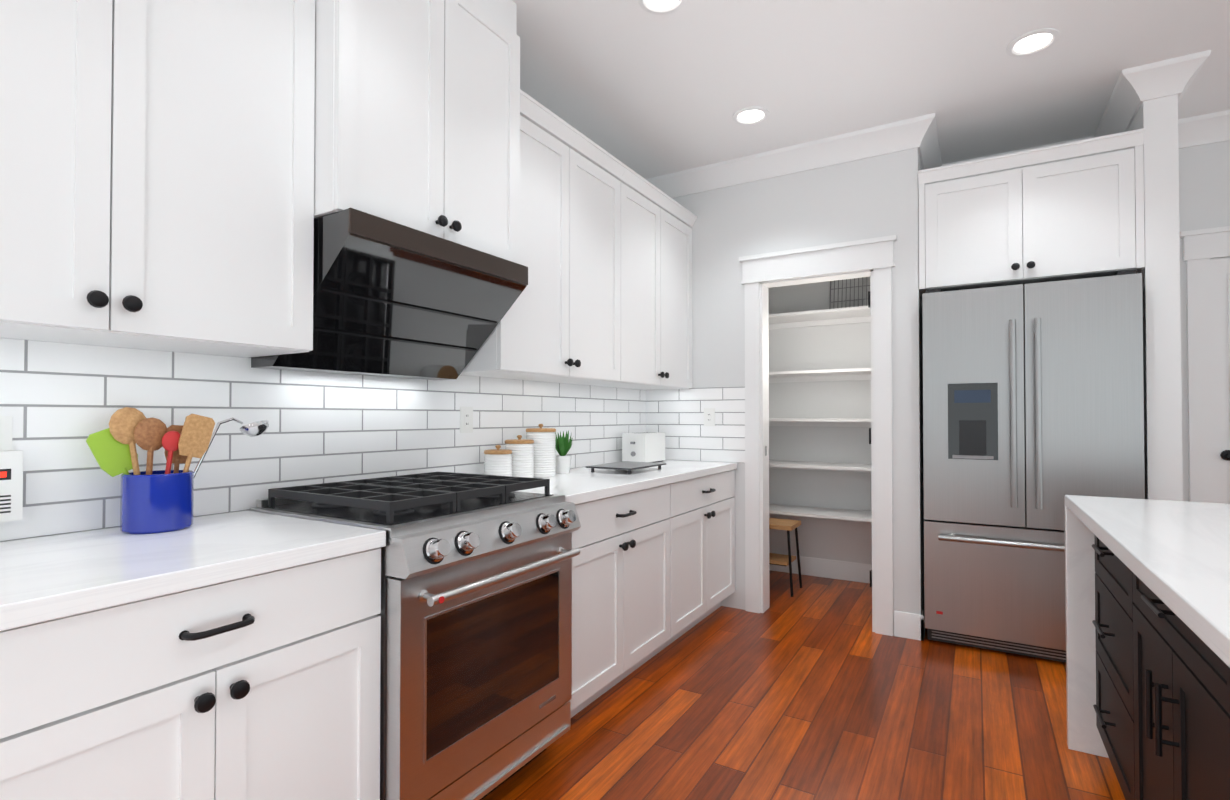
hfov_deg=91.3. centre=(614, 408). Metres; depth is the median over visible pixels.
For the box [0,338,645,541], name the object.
backsplash
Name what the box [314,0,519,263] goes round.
upper cabinet
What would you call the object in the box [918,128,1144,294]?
upper cabinet
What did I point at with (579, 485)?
countertop
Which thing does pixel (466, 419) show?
outlet
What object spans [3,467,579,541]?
wall
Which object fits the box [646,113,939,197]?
crown molding
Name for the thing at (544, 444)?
canister
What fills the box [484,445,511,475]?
canister
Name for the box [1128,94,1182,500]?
column
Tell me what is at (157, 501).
utensil crock
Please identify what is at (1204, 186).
wall
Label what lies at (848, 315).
shelf
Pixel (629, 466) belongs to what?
tray
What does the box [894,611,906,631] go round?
baseboard
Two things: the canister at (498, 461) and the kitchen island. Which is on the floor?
the kitchen island
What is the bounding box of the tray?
[586,461,665,473]
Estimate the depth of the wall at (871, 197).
3.52 m
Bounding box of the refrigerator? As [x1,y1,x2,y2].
[922,270,1144,661]
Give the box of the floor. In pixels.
[482,570,1124,799]
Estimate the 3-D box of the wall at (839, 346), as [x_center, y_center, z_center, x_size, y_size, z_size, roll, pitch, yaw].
[1.500,-0.134,4.646,1.680,2.800,0.120,0,-1,31]
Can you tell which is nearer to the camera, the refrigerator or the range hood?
the range hood
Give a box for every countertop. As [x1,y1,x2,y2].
[0,510,385,630]
[519,460,736,504]
[1065,495,1229,667]
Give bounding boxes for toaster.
[622,432,664,462]
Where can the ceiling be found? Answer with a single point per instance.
(645, 89)
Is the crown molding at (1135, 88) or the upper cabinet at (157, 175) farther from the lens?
the crown molding at (1135, 88)
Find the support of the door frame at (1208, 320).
attached to the wall at (1204, 186)
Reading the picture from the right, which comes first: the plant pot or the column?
the column
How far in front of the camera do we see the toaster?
3.71 m
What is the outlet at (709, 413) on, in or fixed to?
attached to the backsplash at (676, 416)
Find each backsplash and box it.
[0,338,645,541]
[646,387,744,462]
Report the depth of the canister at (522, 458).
2.72 m
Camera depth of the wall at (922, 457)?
3.43 m
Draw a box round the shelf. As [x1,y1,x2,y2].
[769,306,871,521]
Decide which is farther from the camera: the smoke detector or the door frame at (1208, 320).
the door frame at (1208, 320)
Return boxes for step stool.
[769,518,801,596]
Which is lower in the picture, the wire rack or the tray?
the tray
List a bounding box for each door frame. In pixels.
[739,235,896,635]
[1180,226,1229,503]
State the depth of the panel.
2.16 m
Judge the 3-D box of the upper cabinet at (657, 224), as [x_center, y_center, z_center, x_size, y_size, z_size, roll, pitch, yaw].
[0.137,-0.698,3.631,0.385,1.129,0.930,0,-1,31]
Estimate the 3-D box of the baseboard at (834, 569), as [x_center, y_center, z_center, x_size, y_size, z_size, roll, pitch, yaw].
[1.414,1.198,4.602,1.560,0.135,0.014,0,-1,31]
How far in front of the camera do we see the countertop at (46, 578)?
1.25 m
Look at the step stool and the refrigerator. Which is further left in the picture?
the step stool
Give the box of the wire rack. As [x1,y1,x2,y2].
[829,277,869,308]
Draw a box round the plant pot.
[555,430,572,473]
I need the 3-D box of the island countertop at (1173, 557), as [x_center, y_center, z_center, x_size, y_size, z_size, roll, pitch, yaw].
[1.042,0.309,0.019,1.200,0.040,4.420,0,-1,31]
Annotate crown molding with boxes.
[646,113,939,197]
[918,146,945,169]
[946,136,1089,164]
[1090,61,1161,137]
[1158,50,1210,133]
[1178,110,1229,148]
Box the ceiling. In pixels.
[512,0,1229,178]
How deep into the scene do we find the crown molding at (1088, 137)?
3.59 m
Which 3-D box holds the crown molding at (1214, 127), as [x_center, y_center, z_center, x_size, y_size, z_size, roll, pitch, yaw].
[4.321,-1.498,2.504,3.260,0.130,0.090,0,-1,31]
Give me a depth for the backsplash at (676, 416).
3.91 m
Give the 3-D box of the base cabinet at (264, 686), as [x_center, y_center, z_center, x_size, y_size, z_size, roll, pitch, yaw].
[-1.050,0.784,1.345,0.676,0.875,0.778,0,-1,31]
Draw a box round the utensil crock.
[86,407,268,533]
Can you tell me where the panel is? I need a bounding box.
[1065,506,1108,757]
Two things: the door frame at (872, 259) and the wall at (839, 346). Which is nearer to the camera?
the door frame at (872, 259)
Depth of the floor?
2.37 m
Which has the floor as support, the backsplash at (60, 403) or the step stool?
the step stool
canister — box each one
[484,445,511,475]
[505,435,533,477]
[526,424,555,476]
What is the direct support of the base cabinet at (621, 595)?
on the floor
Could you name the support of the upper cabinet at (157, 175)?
attached to the wall at (113, 527)
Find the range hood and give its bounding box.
[251,208,527,379]
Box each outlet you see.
[460,407,472,432]
[704,408,714,425]
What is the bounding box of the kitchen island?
[1092,535,1229,799]
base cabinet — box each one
[0,548,380,799]
[570,484,669,717]
[654,470,734,655]
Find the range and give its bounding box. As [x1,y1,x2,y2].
[250,472,580,799]
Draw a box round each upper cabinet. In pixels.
[0,0,314,357]
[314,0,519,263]
[460,89,626,383]
[571,166,696,389]
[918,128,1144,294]
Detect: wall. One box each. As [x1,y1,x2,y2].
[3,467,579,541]
[672,148,921,625]
[768,277,871,563]
[919,156,925,611]
[1179,140,1229,500]
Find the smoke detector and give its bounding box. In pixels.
[0,416,22,521]
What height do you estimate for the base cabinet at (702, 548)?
0.875 m
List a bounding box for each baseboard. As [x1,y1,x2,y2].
[769,553,871,582]
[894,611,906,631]
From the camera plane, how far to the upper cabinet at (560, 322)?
2.71 m

